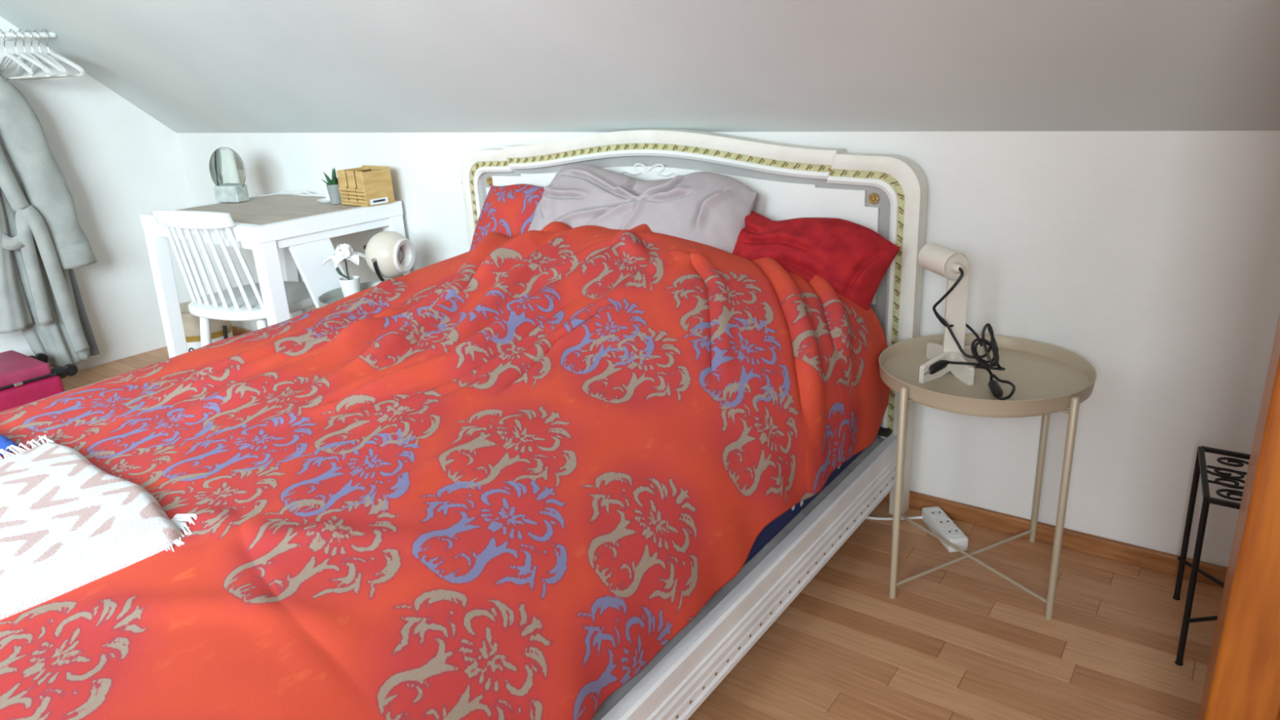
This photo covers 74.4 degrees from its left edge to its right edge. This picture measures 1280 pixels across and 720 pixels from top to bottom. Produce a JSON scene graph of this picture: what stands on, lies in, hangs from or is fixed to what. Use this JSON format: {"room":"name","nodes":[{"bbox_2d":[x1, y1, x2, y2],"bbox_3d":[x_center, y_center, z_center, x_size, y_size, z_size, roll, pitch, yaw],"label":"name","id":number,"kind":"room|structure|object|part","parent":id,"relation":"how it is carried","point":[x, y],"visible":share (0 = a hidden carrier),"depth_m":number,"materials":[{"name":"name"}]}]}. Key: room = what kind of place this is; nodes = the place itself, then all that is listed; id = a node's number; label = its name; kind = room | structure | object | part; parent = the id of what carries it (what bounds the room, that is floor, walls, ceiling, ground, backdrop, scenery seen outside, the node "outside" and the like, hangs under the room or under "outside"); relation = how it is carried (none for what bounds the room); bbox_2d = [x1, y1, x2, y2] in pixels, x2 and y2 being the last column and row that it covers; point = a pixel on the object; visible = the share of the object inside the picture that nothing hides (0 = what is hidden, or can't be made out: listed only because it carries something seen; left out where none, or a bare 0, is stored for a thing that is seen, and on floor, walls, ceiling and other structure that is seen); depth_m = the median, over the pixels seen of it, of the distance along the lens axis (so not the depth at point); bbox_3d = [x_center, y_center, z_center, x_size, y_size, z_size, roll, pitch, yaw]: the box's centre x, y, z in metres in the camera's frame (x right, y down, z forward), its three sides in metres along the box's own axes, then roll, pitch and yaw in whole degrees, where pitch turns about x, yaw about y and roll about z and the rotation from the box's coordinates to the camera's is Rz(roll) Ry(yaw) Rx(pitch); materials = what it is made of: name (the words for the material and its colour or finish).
{"room":"attic bedroom","nodes":[
{"label":"attic bedroom","id":0,"kind":"room"},
{"bbox_2d":[0,16,208,370],"bbox_3d":[-3.534,-0.665,2.396,0.100,2.500,4.520,11,23,35],"label":"wall","id":1,"kind":"structure","parent":0,"point":[118,163],"depth_m":3.88,"materials":[{"name":"paint"}]},
{"bbox_2d":[0,31,55,39],"bbox_3d":[-2.732,-1.194,3.111,0.221,0.021,0.950,11,23,35],"label":"rail","id":2,"kind":"object","parent":1,"relation":"attached to","point":[7,35],"visible":0.91,"depth_m":3.34,"materials":[{"name":"white plastic"}]},
{"bbox_2d":[0,29,33,79],"bbox_3d":[-2.477,-1.195,3.297,0.425,0.186,0.010,12,24,37],"label":"clothes hanger","id":3,"kind":"object","parent":2,"relation":"hanging from","point":[4,55],"visible":1,"depth_m":3.26,"materials":[{"name":"plastic"}]},
{"bbox_3d":[-2.475,-1.159,3.309,0.425,0.091,0.010,12,24,37],"label":"shoulder arm","id":4,"kind":"part","parent":3,"relation":"part of","materials":[{"name":"white plastic"}]},
{"bbox_2d":[0,74,99,367],"bbox_3d":[-2.550,-0.549,3.396,0.195,1.269,0.555,11,23,35],"label":"bathrobe","id":5,"kind":"object","parent":3,"relation":"hanging from","point":[42,239],"visible":1,"depth_m":3.43,"materials":[{"name":"fabric"}]},
{"bbox_3d":[-2.579,-0.607,3.260,0.072,1.030,0.218,11,23,35],"label":"panel","id":6,"kind":"part","parent":5,"relation":"part of","materials":[{"name":"fabric"}]},
{"bbox_3d":[-2.593,-0.556,3.443,0.069,1.247,0.437,11,23,35],"label":"panel","id":7,"kind":"part","parent":5,"relation":"part of","materials":[{"name":"grey fabric"}]},
{"bbox_2d":[0,29,51,80],"bbox_3d":[-2.455,-1.206,3.325,0.425,0.186,0.010,9,22,30],"label":"clothes hanger","id":8,"kind":"object","parent":2,"relation":"hanging from","point":[9,60],"visible":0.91,"depth_m":3.30,"materials":[{"name":"plastic"}]},
{"bbox_3d":[-2.454,-1.170,3.337,0.425,0.091,0.010,9,22,30],"label":"shoulder arm","id":9,"kind":"part","parent":8,"relation":"part of","materials":[{"name":"white plastic"}]},
{"bbox_2d":[15,29,48,79],"bbox_3d":[-2.438,-1.215,3.347,0.425,0.186,0.010,14,25,40],"label":"clothes hanger","id":10,"kind":"object","parent":2,"relation":"hanging from","point":[19,68],"visible":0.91,"depth_m":3.33,"materials":[{"name":"plastic"}]},
{"bbox_3d":[-2.436,-1.178,3.360,0.425,0.091,0.010,14,25,40],"label":"shoulder arm","id":11,"kind":"part","parent":10,"relation":"part of","materials":[{"name":"white plastic"}]},
{"bbox_2d":[15,29,64,79],"bbox_3d":[-2.423,-1.223,3.367,0.425,0.186,0.010,10,23,33],"label":"clothes hanger","id":12,"kind":"object","parent":2,"relation":"hanging from","point":[43,58],"visible":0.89,"depth_m":3.32,"materials":[{"name":"plastic"}]},
{"bbox_3d":[-2.421,-1.186,3.380,0.425,0.091,0.010,10,23,33],"label":"shoulder arm","id":13,"kind":"part","parent":12,"relation":"part of","materials":[{"name":"white plastic"}]},
{"bbox_2d":[29,29,66,79],"bbox_3d":[-2.407,-1.230,3.387,0.425,0.186,0.010,12,24,38],"label":"clothes hanger","id":14,"kind":"object","parent":2,"relation":"hanging from","point":[33,66],"visible":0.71,"depth_m":3.35,"materials":[{"name":"plastic"}]},
{"bbox_3d":[-2.405,-1.194,3.400,0.425,0.091,0.010,12,24,38],"label":"shoulder arm","id":15,"kind":"part","parent":14,"relation":"part of","materials":[{"name":"white plastic"}]},
{"bbox_2d":[26,29,84,79],"bbox_3d":[-2.389,-1.239,3.410,0.425,0.186,0.010,8,22,29],"label":"clothes hanger","id":16,"kind":"object","parent":2,"relation":"hanging from","point":[72,64],"visible":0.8,"depth_m":3.37,"materials":[{"name":"plastic"}]},
{"bbox_3d":[-2.387,-1.203,3.423,0.425,0.091,0.010,8,22,29],"label":"shoulder arm","id":17,"kind":"part","parent":16,"relation":"part of","materials":[{"name":"white plastic"}]},
{"bbox_2d":[0,0,1279,133],"bbox_3d":[-1.276,-0.735,0.601,5.570,1.473,4.300,11,23,35],"label":"ceiling","id":18,"kind":"structure","parent":0,"point":[193,66],"depth_m":2.11,"materials":[{"name":"paint"}]},
{"bbox_2d":[61,335,1223,719],"bbox_3d":[-1.185,0.950,1.181,5.870,0.102,4.600,11,23,35],"label":"floor","id":19,"kind":"structure","parent":0,"point":[959,640],"depth_m":1.77,"materials":[{"name":"laminate"}]},
{"bbox_2d":[0,350,77,412],"bbox_3d":[-2.543,0.137,3.192,0.398,0.227,0.657,11,23,35],"label":"suitcase","id":20,"kind":"object","parent":19,"relation":"on","point":[24,379],"visible":0.79,"depth_m":3.21,"materials":[{"name":"fabric"}]},
{"bbox_3d":[-2.328,0.090,3.155,0.012,0.012,0.028,11,23,35],"label":"zip pull","id":21,"kind":"part","parent":20,"relation":"part of","materials":[{"name":"metal"}]},
{"bbox_2d":[179,301,232,351],"bbox_3d":[-2.048,-0.136,3.948,0.283,0.238,0.268,11,23,35],"label":"basket","id":22,"kind":"object","parent":19,"relation":"on","point":[220,330],"visible":0.3,"depth_m":3.85,"materials":[{"name":"white plastic"}]},
{"bbox_3d":[-1.922,-0.091,3.916,0.018,0.141,0.037,-1,19,6],"label":"handle","id":23,"kind":"part","parent":22,"relation":"part of","materials":[{"name":"black rubber"}]},
{"bbox_2d":[151,209,315,346],"bbox_3d":[-1.413,-0.187,3.133,0.464,0.805,0.456,7,21,26],"label":"spindle chair","id":24,"kind":"object","parent":19,"relation":"on","point":[240,303],"visible":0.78,"depth_m":2.93,"materials":[{"name":"white wood"}]},
{"bbox_3d":[-1.522,-0.476,2.845,0.380,0.061,0.056,7,21,26],"label":"rail","id":25,"kind":"part","parent":24,"relation":"part of","materials":[{"name":"white wood"}]},
{"bbox_3d":[-1.617,0.018,3.152,0.093,0.424,0.037,-12,21,-25],"label":"leg","id":26,"kind":"part","parent":24,"relation":"part of","materials":[{"name":"white wood"}]},
{"bbox_3d":[-1.408,-0.224,3.132,0.464,0.034,0.430,7,21,26],"label":"seat","id":27,"kind":"part","parent":24,"relation":"part of","materials":[{"name":"white wood"}]},
{"bbox_3d":[-1.316,0.054,3.002,0.037,0.424,0.093,-5,19,-7],"label":"leg","id":28,"kind":"part","parent":24,"relation":"part of","materials":[{"name":"white wood"}]},
{"bbox_2d":[139,192,410,358],"bbox_3d":[-1.408,-0.227,3.326,0.882,0.750,0.585,11,23,35],"label":"desk","id":29,"kind":"object","parent":19,"relation":"on","point":[284,233],"visible":0.6,"depth_m":3.01,"materials":[{"name":"white wood"}]},
{"bbox_3d":[-1.865,-0.183,3.351,0.130,0.697,0.058,11,23,35],"label":"leg","id":30,"kind":"part","parent":29,"relation":"part of","materials":[{"name":"white wood"}]},
{"bbox_2d":[208,146,249,202],"bbox_3d":[-1.661,-0.744,3.384,0.184,0.213,0.060,4,20,21],"label":"mirror","id":31,"kind":"object","parent":29,"relation":"on","point":[227,170],"visible":1,"depth_m":3.38,"materials":[{"name":"mirror"}]},
{"bbox_3d":[-1.659,-0.761,3.387,0.180,0.180,0.016,4,20,21],"label":"glass","id":32,"kind":"part","parent":31,"relation":"part of","materials":[{"name":"mirror"}]},
{"bbox_3d":[-1.229,-0.063,2.903,0.058,0.697,0.058,11,23,35],"label":"leg","id":33,"kind":"part","parent":29,"relation":"part of","materials":[{"name":"white wood"}]},
{"bbox_3d":[-1.397,-0.551,3.193,0.810,0.052,0.585,11,23,35],"label":"frame","id":34,"kind":"part","parent":29,"relation":"part of","materials":[{"name":"white wood"}]},
{"bbox_3d":[-1.556,-0.336,3.747,0.130,0.697,0.058,11,23,35],"label":"leg","id":35,"kind":"part","parent":29,"relation":"part of","materials":[{"name":"white wood"}]},
{"bbox_2d":[280,191,325,196],"bbox_3d":[-1.369,-0.687,3.478,0.421,0.017,0.020,11,23,35],"label":"cable","id":36,"kind":"object","parent":29,"relation":"on","point":[281,192],"visible":0.75,"depth_m":3.50,"materials":[{"name":"white plastic"}]},
{"bbox_2d":[316,191,330,202],"bbox_3d":[-1.208,-0.632,3.256,0.080,0.040,0.080,11,23,35],"label":"dish","id":37,"kind":"object","parent":29,"relation":"on","point":[326,199],"visible":0.47,"depth_m":3.25,"materials":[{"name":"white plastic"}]},
{"bbox_3d":[-1.207,-0.618,3.261,0.080,0.010,0.080,11,23,35],"label":"dish","id":38,"kind":"part","parent":37,"relation":"part of","materials":[{"name":"white ceramic"}]},
{"bbox_3d":[-1.201,-0.634,3.256,0.028,0.037,0.028,11,23,35],"label":"knob","id":39,"kind":"part","parent":37,"relation":"part of","materials":[{"name":"white ceramic"}]},
{"bbox_2d":[320,167,341,204],"bbox_3d":[-1.151,-0.659,3.179,0.090,0.134,0.080,11,23,35],"label":"potted plant","id":40,"kind":"object","parent":29,"relation":"on","point":[332,185],"visible":0.73,"depth_m":3.17,"materials":[{"name":"green plant"}]},
{"bbox_3d":[-1.153,-0.631,3.194,0.060,0.072,0.060,11,23,35],"label":"pot","id":41,"kind":"part","parent":40,"relation":"part of","materials":[{"name":"white ceramic"}]},
{"bbox_2d":[336,164,394,206],"bbox_3d":[-1.019,-0.647,3.126,0.185,0.131,0.122,13,25,39],"label":"desk organizer","id":42,"kind":"object","parent":29,"relation":"on","point":[366,185],"visible":1,"depth_m":3.08,"materials":[{"name":"brown wood"}]},
{"bbox_3d":[-1.100,-0.668,3.119,0.048,0.068,0.005,13,24,38],"label":"panel","id":43,"kind":"part","parent":42,"relation":"part of","materials":[{"name":"brown wood"}]},
{"bbox_3d":[-1.056,-0.658,3.083,0.048,0.068,0.005,13,24,38],"label":"panel","id":44,"kind":"part","parent":42,"relation":"part of","materials":[{"name":"brown wood"}]},
{"bbox_3d":[-1.013,-0.648,3.048,0.048,0.068,0.005,13,24,38],"label":"panel","id":45,"kind":"part","parent":42,"relation":"part of","materials":[{"name":"brown wood"}]},
{"bbox_3d":[-0.954,-0.631,3.071,0.006,0.118,0.118,13,24,38],"label":"panel","id":46,"kind":"part","parent":42,"relation":"part of","materials":[{"name":"brown wood"}]},
{"bbox_2d":[373,199,385,202],"bbox_3d":[-0.952,-0.582,3.079,0.001,0.007,0.050,13,24,38],"label":"print","id":47,"kind":"object","parent":42,"relation":"on","point":[374,200],"depth_m":3.08},
{"bbox_3d":[-0.921,-0.216,3.300,0.058,0.697,0.058,11,23,35],"label":"leg","id":48,"kind":"part","parent":29,"relation":"part of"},
{"bbox_2d":[317,280,381,306],"bbox_3d":[-0.916,-0.002,2.994,0.350,0.491,0.350,11,23,35],"label":"tray table","id":49,"kind":"object","parent":19,"relation":"on","point":[333,295],"visible":0.17,"depth_m":2.98,"materials":[{"name":"grey metal"}]},
{"bbox_2d":[322,243,365,297],"bbox_3d":[-1.018,-0.306,2.934,0.153,0.196,0.137,11,23,35],"label":"potted flower","id":50,"kind":"object","parent":49,"relation":"on","point":[350,285],"visible":0.98,"depth_m":2.92,"materials":[{"name":"white plastic"}]},
{"bbox_3d":[-1.036,-0.301,2.934,0.044,0.046,0.012,-1,19,7],"label":"stem","id":51,"kind":"part","parent":50,"relation":"part of","materials":[{"name":"green plant"}]},
{"bbox_3d":[-1.017,-0.311,2.932,0.012,0.073,0.006,11,23,35],"label":"stem","id":52,"kind":"part","parent":50,"relation":"part of","materials":[{"name":"green plant"}]},
{"bbox_3d":[-1.012,-0.249,2.951,0.072,0.078,0.072,11,23,35],"label":"pot","id":53,"kind":"part","parent":50,"relation":"part of","materials":[{"name":"white ceramic"}]},
{"bbox_2d":[363,231,414,281],"bbox_3d":[-0.866,-0.334,2.938,0.167,0.232,0.167,-13,21,-27],"label":"lamp","id":54,"kind":"object","parent":49,"relation":"on","point":[388,254],"visible":0.94,"depth_m":2.87,"materials":[{"name":"white plastic"}]},
{"bbox_3d":[-0.844,-0.363,2.918,0.038,0.060,0.058,11,23,35],"label":"bulb","id":55,"kind":"part","parent":54,"relation":"part of","materials":[{"name":"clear glass"}]},
{"bbox_2d":[461,128,927,719],"bbox_3d":[-0.528,0.109,1.815,1.574,1.008,2.049,11,23,35],"label":"bed","id":56,"kind":"object","parent":19,"relation":"on","point":[883,193],"visible":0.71,"depth_m":2.08,"materials":[{"name":"beige paint"}]},
{"bbox_3d":[0.050,-0.206,2.550,1.366,0.746,0.012,11,23,35],"label":"panel","id":57,"kind":"part","parent":56,"relation":"part of","materials":[{"name":"paint"}]},
{"bbox_3d":[0.055,-0.203,2.558,1.466,0.854,0.052,11,23,35],"label":"bead moulding","id":58,"kind":"part","parent":56,"relation":"part of","materials":[{"name":"paint"}]},
{"bbox_3d":[0.056,-0.181,2.567,1.574,1.008,0.058,11,23,35],"label":"headboard","id":59,"kind":"part","parent":56,"relation":"part of","materials":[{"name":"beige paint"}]},
{"bbox_2d":[605,448,866,699],"bbox_3d":[-0.518,0.320,1.869,1.444,0.148,1.930,11,23,35],"label":"mattress","id":60,"kind":"object","parent":56,"relation":"on","point":[773,528],"visible":0.02,"depth_m":1.77,"materials":[{"name":"blue fabric"}]},
{"bbox_2d":[0,221,890,719],"bbox_3d":[-0.609,0.115,1.746,1.629,0.550,1.940,11,23,35],"label":"duvet","id":61,"kind":"object","parent":60,"relation":"on","point":[496,479],"visible":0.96,"depth_m":1.48,"materials":[{"name":"red fabric"}]},
{"bbox_2d":[0,434,22,455],"bbox_3d":[-1.356,0.172,1.583,0.270,0.047,0.250,11,23,35],"label":"folded cloth","id":62,"kind":"object","parent":61,"relation":"on","point":[5,442],"visible":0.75,"depth_m":1.59,"materials":[{"name":"blue fabric"}]},
{"bbox_2d":[0,435,197,620],"bbox_3d":[-1.026,0.262,1.296,0.670,0.049,0.441,11,23,35],"label":"throw blanket","id":63,"kind":"object","parent":61,"relation":"on","point":[67,524],"visible":1,"depth_m":1.26,"materials":[{"name":"white fabric"}]},
{"bbox_2d":[469,183,544,251],"bbox_3d":[-0.379,-0.395,2.641,0.461,0.315,0.160,11,23,35],"label":"pillow","id":64,"kind":"object","parent":60,"relation":"on","point":[508,210],"visible":0.31,"depth_m":2.61,"materials":[{"name":"red fabric"}]},
{"bbox_2d":[528,164,758,253],"bbox_3d":[-0.044,-0.355,2.320,0.731,0.334,0.264,11,23,35],"label":"pillow","id":65,"kind":"object","parent":60,"relation":"on","point":[711,209],"visible":0.48,"depth_m":2.20,"materials":[{"name":"grey fabric"}]},
{"bbox_2d":[732,210,900,311],"bbox_3d":[0.390,-0.207,2.076,0.444,0.300,0.201,11,23,35],"label":"pillow","id":66,"kind":"object","parent":60,"relation":"on","point":[852,257],"visible":0.49,"depth_m":1.99,"materials":[{"name":"red fabric"}]},
{"bbox_3d":[-0.518,0.406,1.909,1.476,0.066,1.930,11,23,35],"label":"slat frame","id":67,"kind":"part","parent":56,"relation":"part of","materials":[{"name":"white wood"}]},
{"bbox_3d":[0.098,0.538,1.476,0.038,0.117,1.972,11,23,35],"label":"rail","id":68,"kind":"part","parent":56,"relation":"part of","materials":[{"name":"white wood"}]},
{"bbox_2d":[866,506,968,552],"bbox_3d":[0.620,0.402,2.272,0.539,0.040,0.153,11,23,35],"label":"power strip","id":69,"kind":"object","parent":19,"relation":"on","point":[936,520],"visible":0.81,"depth_m":2.15,"materials":[{"name":"white plastic"}]},
{"bbox_2d":[928,508,944,516],"bbox_3d":[0.773,0.402,2.200,0.042,0.009,0.042,-14,22,-29],"label":"socket","id":70,"kind":"object","parent":69,"relation":"attached to","point":[931,512],"depth_m":2.20,"materials":[{"name":"white plastic"}]},
{"bbox_2d":[935,517,953,526],"bbox_3d":[0.779,0.417,2.155,0.042,0.009,0.042,15,26,42],"label":"socket","id":71,"kind":"object","parent":69,"relation":"attached to","point":[940,522],"depth_m":2.15,"materials":[{"name":"white plastic"}]},
{"bbox_2d":[944,526,962,535],"bbox_3d":[0.784,0.433,2.110,0.042,0.009,0.042,-14,22,-29],"label":"socket","id":72,"kind":"object","parent":69,"relation":"attached to","point":[948,531],"depth_m":2.11,"materials":[{"name":"white plastic"}]},
{"bbox_2d":[878,333,1097,620],"bbox_3d":[0.769,0.253,1.942,0.444,0.521,0.444,11,23,35],"label":"tray table","id":73,"kind":"object","parent":19,"relation":"on","point":[1047,379],"visible":0.91,"depth_m":1.84,"materials":[{"name":"beige metal"}]},
{"bbox_3d":[0.576,0.297,1.853,0.026,0.515,0.037,11,23,35],"label":"leg","id":74,"kind":"part","parent":73,"relation":"part of","materials":[{"name":"beige metal"}]},
{"bbox_2d":[918,242,1015,399],"bbox_3d":[0.698,-0.094,1.820,0.178,0.285,0.292,-1,19,6],"label":"task lamp","id":75,"kind":"object","parent":73,"relation":"on","point":[952,264],"visible":1,"depth_m":1.84,"materials":[{"name":"beige metal"}]},
{"bbox_3d":[0.700,0.000,1.908,0.011,0.050,0.192,-6,19,-8],"label":"foot plate","id":76,"kind":"part","parent":75,"relation":"part of","materials":[{"name":"white metal"}]},
{"bbox_3d":[0.705,0.002,1.902,0.216,0.050,0.011,-15,23,-32],"label":"foot plate","id":77,"kind":"part","parent":75,"relation":"part of","materials":[{"name":"white metal"}]},
{"bbox_3d":[0.698,-0.104,1.863,0.044,0.216,0.013,0,19,9],"label":"post","id":78,"kind":"part","parent":75,"relation":"part of","materials":[{"name":"white metal"}]},
{"bbox_2d":[950,262,963,273],"bbox_3d":[0.677,-0.196,1.795,0.020,0.021,0.022,-7,19,-12],"label":"socket","id":79,"kind":"object","parent":75,"relation":"attached to","point":[955,268],"depth_m":1.79,"materials":[{"name":"white plastic"}]},
{"bbox_2d":[987,379,1003,397],"bbox_3d":[0.747,0.061,1.770,0.021,0.020,0.072,1,19,11],"label":"switch","id":80,"kind":"object","parent":75,"relation":"attached to","point":[994,387],"depth_m":1.76,"materials":[{"name":"black plastic"}]},
{"bbox_2d":[878,333,1097,415],"bbox_3d":[0.757,0.024,1.863,0.444,0.035,0.444,11,23,35],"label":"tray","id":81,"kind":"object","parent":73,"relation":"on","point":[1047,379],"depth_m":1.83,"materials":[{"name":"beige metal"}]},
{"bbox_3d":[0.964,0.214,2.032,0.039,0.515,0.017,-15,22,-31],"label":"leg","id":82,"kind":"part","parent":73,"relation":"part of","materials":[{"name":"beige metal"}]},
{"bbox_3d":[0.870,0.314,1.758,0.017,0.515,0.039,-10,20,-20],"label":"leg","id":83,"kind":"part","parent":73,"relation":"part of","materials":[{"name":"beige metal"}]},
{"bbox_2d":[1173,445,1250,666],"bbox_3d":[1.236,0.414,1.635,0.328,0.369,0.255,11,23,35],"label":"plant stand","id":84,"kind":"object","parent":19,"relation":"on","point":[1200,468],"visible":0.58,"depth_m":1.65,"materials":[{"name":"black metal"}]},
{"bbox_3d":[1.181,0.357,1.814,0.018,0.365,0.015,11,23,35],"label":"leg","id":85,"kind":"part","parent":84,"relation":"part of","materials":[{"name":"black metal"}]},
{"bbox_3d":[1.062,0.431,1.618,0.018,0.365,0.015,11,23,35],"label":"leg","id":86,"kind":"part","parent":84,"relation":"part of","materials":[{"name":"black metal"}]},
{"bbox_3d":[1.227,0.243,1.576,0.326,0.008,0.250,11,23,35],"label":"frame","id":87,"kind":"part","parent":84,"relation":"part of","materials":[{"name":"black metal"}]},
{"bbox_2d":[1196,311,1279,719],"bbox_3d":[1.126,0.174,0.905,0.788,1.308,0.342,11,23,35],"label":"door","id":88,"kind":"structure","parent":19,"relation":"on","point":[1242,682],"depth_m":1.07,"materials":[{"name":"brown wood"}]},
{"bbox_2d":[177,130,1279,567],"bbox_3d":[0.085,-0.201,2.676,5.570,1.071,0.120,11,23,35],"label":"wall","id":89,"kind":"structure","parent":0,"point":[1152,259],"depth_m":1.93,"materials":[{"name":"paint"}]},
{"bbox_2d":[231,325,1227,587],"bbox_3d":[0.069,0.255,2.775,5.570,0.048,0.016,11,23,35],"label":"baseboard","id":90,"kind":"structure","parent":89,"relation":"attached to","point":[1152,559],"depth_m":2.07,"materials":[{"name":"brown wood"}]}
]}

